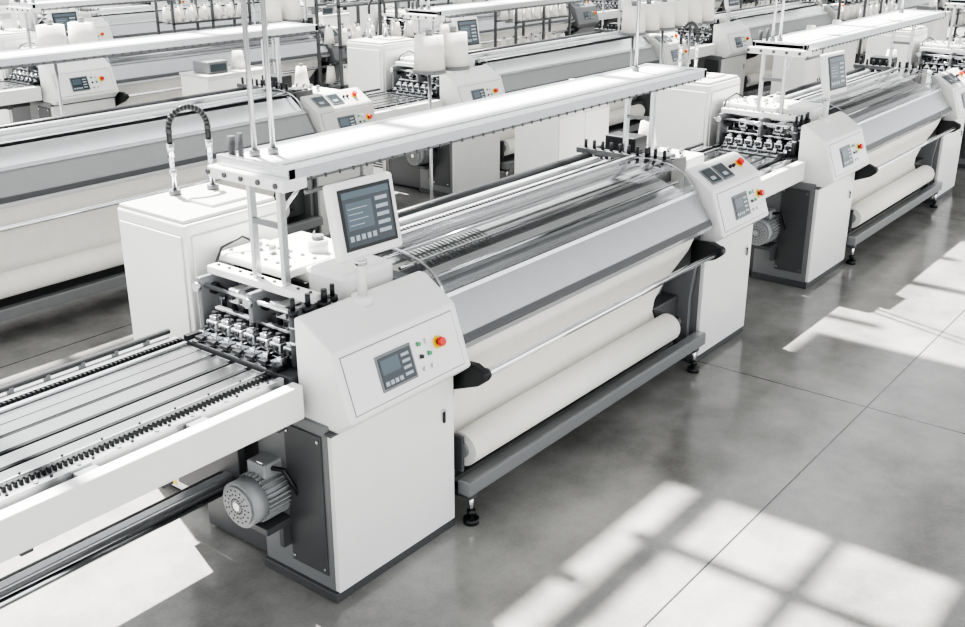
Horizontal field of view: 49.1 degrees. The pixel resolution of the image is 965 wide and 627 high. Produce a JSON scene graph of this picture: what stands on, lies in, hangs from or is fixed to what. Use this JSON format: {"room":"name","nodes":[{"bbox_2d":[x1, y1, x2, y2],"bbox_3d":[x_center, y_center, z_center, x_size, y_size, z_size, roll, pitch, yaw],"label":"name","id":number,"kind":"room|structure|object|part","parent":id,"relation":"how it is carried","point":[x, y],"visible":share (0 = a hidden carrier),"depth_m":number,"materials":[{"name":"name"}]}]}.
{"room":"textile factory","nodes":[
{"label":"textile factory","id":0,"kind":"room"},
{"bbox_2d":[0,0,8,3],"bbox_3d":[-14.834,-15.524,36.448,0.200,9.000,60.000,16,26,35],"label":"wall","id":1,"kind":"structure","parent":0,"point":[1,1],"depth_m":36.10,"materials":[{"name":"paint"}]},
{"bbox_2d":[0,4,964,626],"bbox_3d":[2.558,-6.455,25.314,44.000,0.001,60.000,16,26,35],"label":"floor","id":2,"kind":"structure","parent":0,"point":[810,472],"depth_m":5.74,"materials":[{"name":"concrete"}]},
{"bbox_2d":[0,0,36,124],"bbox_3d":[-5.857,-2.970,13.290,0.572,2.067,0.620,16,26,35],"label":"tall cabinet","id":3,"kind":"object","parent":2,"relation":"on","point":[11,38],"visible":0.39,"depth_m":12.96,"materials":[{"name":"white metal"}]},
{"bbox_2d":[9,0,60,28],"bbox_3d":[-7.474,-4.692,17.799,0.572,2.067,0.620,16,26,35],"label":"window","id":4,"kind":"structure","parent":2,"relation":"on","point":[13,14],"depth_m":17.46,"materials":[{"name":"white metal"}]},
{"bbox_2d":[36,17,97,114],"bbox_3d":[-4.007,-1.873,10.469,0.360,2.030,0.660,16,26,35],"label":"stand","id":5,"kind":"object","parent":2,"relation":"on","point":[80,31],"visible":0.4,"depth_m":10.16,"materials":[{"name":"grey paint"}]},
{"bbox_2d":[0,328,303,609],"bbox_3d":[-2.165,1.155,3.809,0.970,1.124,3.280,16,26,35],"label":"table","id":6,"kind":"object","parent":2,"relation":"on","point":[81,443],"visible":0.97,"depth_m":4.32,"materials":[{"name":"grey paint"}]},
{"bbox_2d":[32,0,308,41],"bbox_3d":[-5.425,-6.264,18.367,1.232,4.600,5.452,16,26,35],"label":"machine","id":7,"kind":"object","parent":2,"relation":"on","point":[110,24],"visible":0.19,"depth_m":17.89,"materials":[{"name":"grey paint"}]},
{"bbox_2d":[135,0,222,5],"bbox_3d":[-5.808,-8.548,24.346,1.232,4.600,5.452,16,26,35],"label":"machine","id":8,"kind":"object","parent":2,"relation":"on","point":[175,1],"visible":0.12,"depth_m":22.97,"materials":[{"name":"grey paint"}]},
{"bbox_2d":[78,4,151,11],"bbox_3d":[-7.861,-6.283,22.684,0.970,0.694,1.180,16,26,35],"label":"table","id":9,"kind":"object","parent":8,"relation":"attached to","point":[109,7],"visible":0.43,"depth_m":22.34,"materials":[{"name":"grey paint"}]},
{"bbox_2d":[3,0,364,122],"bbox_3d":[-3.808,-4.543,13.859,1.232,4.600,5.452,16,26,35],"label":"machine","id":10,"kind":"object","parent":2,"relation":"on","point":[99,83],"visible":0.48,"depth_m":12.97,"materials":[{"name":"grey paint"}]},
{"bbox_2d":[0,79,41,109],"bbox_3d":[-5.861,-2.278,12.197,0.970,0.694,1.180,16,26,35],"label":"table","id":11,"kind":"object","parent":10,"relation":"attached to","point":[12,95],"visible":0.94,"depth_m":12.13,"materials":[{"name":"grey paint"}]},
{"bbox_2d":[0,22,376,321],"bbox_3d":[-3.117,-2.400,8.248,1.232,4.600,5.452,16,26,35],"label":"machine","id":12,"kind":"object","parent":2,"relation":"on","point":[64,179],"visible":0.79,"depth_m":8.44,"materials":[{"name":"grey paint"}]},
{"bbox_2d":[117,103,278,504],"bbox_3d":[-1.470,-0.052,5.648,0.572,2.067,0.620,16,26,35],"label":"tall cabinet","id":13,"kind":"object","parent":2,"relation":"on","point":[169,240],"visible":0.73,"depth_m":5.34,"materials":[{"name":"white metal"}]},
{"bbox_2d":[154,0,251,34],"bbox_3d":[-4.421,-4.363,16.963,0.475,2.050,1.575,16,26,35],"label":"rack","id":14,"kind":"object","parent":2,"relation":"on","point":[177,17],"visible":0.34,"depth_m":16.61,"materials":[{"name":"grey paint"}]},
{"bbox_2d":[179,50,262,95],"bbox_3d":[-3.013,-2.367,12.575,0.538,1.450,0.920,16,26,35],"label":"storage cabinet","id":15,"kind":"object","parent":2,"relation":"on","point":[208,75],"visible":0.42,"depth_m":12.15,"materials":[{"name":"white metal"}]},
{"bbox_2d":[252,0,255,24],"bbox_3d":[-3.807,-4.854,18.277,0.360,2.030,0.660,16,26,35],"label":"stand","id":16,"kind":"object","parent":2,"relation":"on","point":[252,0],"visible":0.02,"depth_m":18.03,"materials":[{"name":"grey paint"}]},
{"bbox_2d":[259,0,302,72],"bbox_3d":[-2.572,-3.104,13.692,0.360,2.030,0.660,16,26,35],"label":"stand","id":17,"kind":"object","parent":2,"relation":"on","point":[276,10],"visible":0.52,"depth_m":13.41,"materials":[{"name":"grey paint"}]},
{"bbox_2d":[301,0,322,8],"bbox_3d":[-3.476,-6.511,22.562,0.572,2.067,0.620,16,26,35],"label":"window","id":18,"kind":"structure","parent":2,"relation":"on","point":[309,3],"depth_m":22.26,"materials":[{"name":"white metal"}]},
{"bbox_2d":[302,1,349,26],"bbox_3d":[-2.756,-4.970,19.391,0.538,1.450,0.920,16,26,35],"label":"storage cabinet","id":19,"kind":"object","parent":2,"relation":"on","point":[329,16],"visible":0.23,"depth_m":18.98,"materials":[{"name":"white metal"}]},
{"bbox_2d":[314,0,418,89],"bbox_3d":[-1.503,-3.321,14.232,0.475,2.050,1.575,16,26,35],"label":"rack","id":20,"kind":"object","parent":2,"relation":"on","point":[343,82],"visible":0.24,"depth_m":13.73,"materials":[{"name":"grey paint"}]},
{"bbox_2d":[349,0,393,33],"bbox_3d":[-1.859,-4.789,18.054,0.572,2.067,0.620,16,26,35],"label":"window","id":21,"kind":"structure","parent":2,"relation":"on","point":[373,8],"depth_m":17.69,"materials":[{"name":"white metal"}]},
{"bbox_2d":[347,0,413,173],"bbox_3d":[-1.168,-2.647,12.443,0.572,2.067,0.620,16,26,35],"label":"tall cabinet","id":22,"kind":"object","parent":2,"relation":"on","point":[370,58],"visible":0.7,"depth_m":12.13,"materials":[{"name":"white metal"}]},
{"bbox_2d":[323,0,490,10],"bbox_3d":[-1.427,-8.084,23.131,1.232,4.600,5.452,16,26,35],"label":"machine","id":23,"kind":"object","parent":2,"relation":"on","point":[441,2],"visible":0.09,"depth_m":22.74,"materials":[{"name":"grey paint"}]},
{"bbox_2d":[398,0,449,8],"bbox_3d":[-1.308,-5.895,20.974,0.475,2.050,1.575,16,26,35],"label":"rack","id":24,"kind":"object","parent":2,"relation":"on","point":[448,1],"visible":0.02,"depth_m":21.03,"materials":[{"name":"grey paint"}]},
{"bbox_2d":[412,26,469,199],"bbox_3d":[-0.375,-1.560,9.649,0.360,2.030,0.660,16,26,35],"label":"stand","id":25,"kind":"object","parent":2,"relation":"on","point":[445,52],"visible":0.85,"depth_m":9.33,"materials":[{"name":"grey paint"}]},
{"bbox_2d":[414,24,468,50],"bbox_3d":[-0.668,-3.434,15.369,0.538,1.450,0.920,16,26,35],"label":"storage cabinet","id":26,"kind":"object","parent":2,"relation":"on","point":[443,27],"visible":0.02,"depth_m":15.22,"materials":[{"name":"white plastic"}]},
{"bbox_2d":[453,0,484,17],"bbox_3d":[-0.210,-4.120,16.355,0.360,2.030,0.660,16,26,35],"label":"stand","id":27,"kind":"object","parent":2,"relation":"on","point":[454,1],"visible":0.24,"depth_m":15.90,"materials":[{"name":"grey paint"}]},
{"bbox_2d":[179,0,767,603],"bbox_3d":[0.246,-1.473,5.820,1.232,4.600,4.512,16,26,35],"label":"machine","id":28,"kind":"object","parent":2,"relation":"on","point":[470,331],"visible":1,"depth_m":5.33,"materials":[{"name":"grey paint"}]},
{"bbox_3d":[-0.963,0.869,4.958,0.293,0.440,0.437,16,26,35],"label":"electric motor","id":29,"kind":"part","parent":28,"relation":"part of","materials":[{"name":"grey paint"}]},
{"bbox_2d":[323,172,401,307],"bbox_3d":[-0.528,-0.312,4.678,0.139,0.585,0.360,18,27,39],"label":"touchscreen monitor","id":30,"kind":"object","parent":28,"relation":"on","point":[362,214],"depth_m":4.62,"materials":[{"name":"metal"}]},
{"bbox_2d":[205,0,706,286],"bbox_3d":[0.152,-1.968,5.603,0.497,3.520,3.828,16,26,35],"label":"shelf","id":31,"kind":"object","parent":28,"relation":"attached to","point":[445,242],"depth_m":5.60,"materials":[{"name":"metal"}]},
{"bbox_3d":[0.348,0.040,6.511,1.200,1.280,2.660,16,26,35],"label":"machine frame","id":32,"kind":"part","parent":28,"relation":"part of","materials":[{"name":"grey paint"}]},
{"bbox_2d":[375,0,598,50],"bbox_3d":[0.190,-6.362,18.623,1.232,4.600,5.452,16,26,35],"label":"machine","id":33,"kind":"object","parent":2,"relation":"on","point":[584,15],"visible":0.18,"depth_m":18.80,"materials":[{"name":"grey paint"}]},
{"bbox_2d":[494,3,571,46],"bbox_3d":[0.825,-4.437,17.157,0.475,2.050,1.575,16,26,35],"label":"rack","id":34,"kind":"object","parent":2,"relation":"on","point":[523,16],"visible":0.36,"depth_m":16.90,"materials":[{"name":"white metal"}]},
{"bbox_2d":[385,0,690,196],"bbox_3d":[0.881,-4.220,13.012,1.232,4.600,5.452,16,26,35],"label":"machine","id":35,"kind":"object","parent":2,"relation":"on","point":[469,163],"visible":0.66,"depth_m":12.20,"materials":[{"name":"grey paint"}]},
{"bbox_2d":[362,88,442,120],"bbox_3d":[-1.172,-1.955,11.350,0.970,0.694,1.180,16,26,35],"label":"table","id":36,"kind":"object","parent":35,"relation":"attached to","point":[386,105],"visible":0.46,"depth_m":11.22,"materials":[{"name":"grey paint"}]},
{"bbox_2d":[514,79,608,173],"bbox_3d":[0.789,-1.553,10.443,0.538,1.450,0.920,16,26,35],"label":"storage cabinet","id":37,"kind":"object","parent":2,"relation":"on","point":[537,144],"visible":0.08,"depth_m":10.08,"materials":[{"name":"white metal"}]},
{"bbox_2d":[602,0,603,26],"bbox_3d":[2.230,-5.115,18.959,0.360,2.030,0.660,16,26,35],"label":"stand","id":38,"kind":"object","parent":2,"relation":"on","point":[603,0],"visible":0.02,"depth_m":18.74,"materials":[{"name":"grey paint"}]},
{"bbox_2d":[620,0,659,128],"bbox_3d":[1.821,-2.645,12.492,0.360,2.030,0.660,16,26,35],"label":"stand","id":39,"kind":"object","parent":2,"relation":"on","point":[649,12],"visible":0.77,"depth_m":12.09,"materials":[{"name":"grey paint"}]},
{"bbox_2d":[591,0,742,31],"bbox_3d":[4.188,-8.181,23.387,1.232,4.600,5.452,16,26,35],"label":"machine","id":40,"kind":"object","parent":2,"relation":"on","point":[608,4],"visible":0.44,"depth_m":22.12,"materials":[{"name":"grey paint"}]},
{"bbox_2d":[596,8,621,21],"bbox_3d":[2.135,-5.916,21.725,0.970,0.694,1.180,16,26,35],"label":"table","id":41,"kind":"object","parent":40,"relation":"attached to","point":[609,14],"visible":0.3,"depth_m":21.50,"materials":[{"name":"grey paint"}]},
{"bbox_2d":[654,0,688,63],"bbox_3d":[2.253,-2.842,13.007,0.360,2.030,0.660,16,26,35],"label":"stand","id":42,"kind":"object","parent":2,"relation":"on","point":[673,13],"visible":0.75,"depth_m":12.63,"materials":[{"name":"grey paint"}]},
{"bbox_2d":[655,21,739,149],"bbox_3d":[1.936,-1.601,9.706,0.572,2.067,0.620,16,26,35],"label":"tall cabinet","id":43,"kind":"object","parent":2,"relation":"on","point":[684,115],"visible":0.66,"depth_m":9.38,"materials":[{"name":"white metal"}]},
{"bbox_2d":[686,0,714,66],"bbox_3d":[2.685,-3.038,13.521,0.360,2.030,0.660,16,26,35],"label":"stand","id":44,"kind":"object","parent":2,"relation":"on","point":[701,12],"visible":0.54,"depth_m":13.21,"materials":[{"name":"grey paint"}]},
{"bbox_2d":[722,0,771,10],"bbox_3d":[5.716,-6.605,22.833,0.475,2.050,1.575,16,26,35],"label":"rack","id":45,"kind":"object","parent":2,"relation":"on","point":[754,3],"visible":0.17,"depth_m":22.67,"materials":[{"name":"grey paint"}]},
{"bbox_2d":[673,0,844,97],"bbox_3d":[4.880,-6.039,17.776,1.232,4.600,5.452,16,26,35],"label":"machine","id":46,"kind":"object","parent":2,"relation":"on","point":[732,32],"visible":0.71,"depth_m":17.04,"materials":[{"name":"grey paint"}]},
{"bbox_2d":[686,42,715,60],"bbox_3d":[2.827,-3.774,16.114,0.970,0.694,1.180,16,26,35],"label":"table","id":47,"kind":"object","parent":46,"relation":"attached to","point":[706,49],"visible":0.15,"depth_m":15.95,"materials":[{"name":"grey paint"}]},
{"bbox_2d":[742,0,778,4],"bbox_3d":[8.187,-10.000,28.151,1.232,4.600,5.452,16,26,35],"label":"machine","id":48,"kind":"object","parent":2,"relation":"on","point":[748,1],"visible":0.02,"depth_m":26.79,"materials":[{"name":"grey paint"}]},
{"bbox_2d":[770,25,832,94],"bbox_3d":[4.611,-3.407,15.300,0.538,1.450,0.920,16,26,35],"label":"storage cabinet","id":49,"kind":"object","parent":2,"relation":"on","point":[800,72],"visible":0.16,"depth_m":14.94,"materials":[{"name":"white metal"}]},
{"bbox_2d":[808,0,825,3],"bbox_3d":[6.829,-6.285,21.971,0.572,2.067,0.620,16,26,35],"label":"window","id":50,"kind":"structure","parent":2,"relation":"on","point":[820,1],"depth_m":21.59,"materials":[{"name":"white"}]},
{"bbox_2d":[710,0,964,288],"bbox_3d":[3.652,-3.023,9.878,1.232,4.600,4.512,16,26,35],"label":"machine","id":51,"kind":"object","parent":2,"relation":"on","point":[877,143],"visible":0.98,"depth_m":9.24,"materials":[{"name":"grey paint"}]},
{"bbox_2d":[684,142,805,197],"bbox_3d":[1.889,-0.890,8.562,0.970,0.694,1.180,16,26,35],"label":"table","id":52,"kind":"object","parent":51,"relation":"attached to","point":[777,174],"visible":0.32,"depth_m":8.49,"materials":[{"name":"grey paint"}]},
{"bbox_3d":[2.443,-0.681,9.016,0.293,0.440,0.437,16,26,35],"label":"electric motor","id":53,"kind":"part","parent":51,"relation":"part of","materials":[{"name":"grey paint"}]},
{"bbox_2d":[819,50,846,123],"bbox_3d":[2.878,-1.861,8.736,0.139,0.585,0.360,18,27,39],"label":"touchscreen monitor","id":54,"kind":"object","parent":51,"relation":"on","point":[832,64],"depth_m":8.65,"materials":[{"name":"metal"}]},
{"bbox_2d":[747,0,945,114],"bbox_3d":[3.558,-3.518,9.662,0.497,3.520,3.828,16,26,35],"label":"shelf","id":55,"kind":"object","parent":51,"relation":"attached to","point":[870,92],"depth_m":9.77,"materials":[{"name":"metal"}]},
{"bbox_3d":[3.754,-1.510,10.569,1.200,1.280,2.660,16,26,35],"label":"machine frame","id":56,"kind":"part","parent":51,"relation":"part of","materials":[{"name":"grey paint"}]},
{"bbox_2d":[818,20,856,71],"bbox_3d":[5.228,-3.688,16.035,0.538,1.450,0.920,16,26,35],"label":"storage cabinet","id":57,"kind":"object","parent":2,"relation":"on","point":[849,48],"visible":0.02,"depth_m":15.91,"materials":[{"name":"white metal"}]},
{"bbox_2d":[837,0,894,68],"bbox_3d":[6.228,-4.467,17.235,0.475,2.050,1.575,16,26,35],"label":"rack","id":58,"kind":"object","parent":2,"relation":"on","point":[866,8],"visible":0.25,"depth_m":16.80,"materials":[{"name":"grey paint"}]},
{"bbox_2d":[825,0,947,62],"bbox_3d":[8.878,-7.858,22.540,1.232,4.600,5.452,16,26,35],"label":"machine","id":59,"kind":"object","parent":2,"relation":"on","point":[908,4],"visible":0.16,"depth_m":22.44,"materials":[{"name":"grey paint"}]},
{"bbox_2d":[864,0,927,69],"bbox_3d":[5.342,-3.151,13.764,0.572,2.067,0.620,16,26,35],"label":"tall cabinet","id":60,"kind":"object","parent":2,"relation":"on","point":[877,45],"visible":0.27,"depth_m":13.43,"materials":[{"name":"white metal"}]},
{"bbox_2d":[916,0,950,41],"bbox_3d":[8.190,-5.036,19.564,0.538,1.450,0.920,16,26,35],"label":"storage cabinet","id":61,"kind":"object","parent":2,"relation":"on","point":[937,30],"visible":0.27,"depth_m":19.17,"materials":[{"name":"white metal"}]},
{"bbox_2d":[915,0,964,168],"bbox_3d":[7.058,-4.572,13.936,1.232,4.600,4.512,16,26,35],"label":"machine","id":62,"kind":"object","parent":2,"relation":"on","point":[936,56],"visible":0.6,"depth_m":13.10,"materials":[{"name":"grey paint"}]},
{"bbox_2d":[945,0,964,49],"bbox_3d":[6.964,-5.068,13.720,0.497,3.520,3.828,16,26,35],"label":"shelf","id":63,"kind":"object","parent":62,"relation":"attached to","point":[958,44],"depth_m":12.96,"materials":[{"name":"metal"}]},
{"bbox_2d":[937,0,964,40],"bbox_3d":[9.498,-5.955,21.131,0.475,2.050,1.575,16,26,35],"label":"rack","id":64,"kind":"object","parent":2,"relation":"on","point":[959,19],"visible":0.25,"depth_m":20.74,"materials":[{"name":"grey paint"}]}
]}

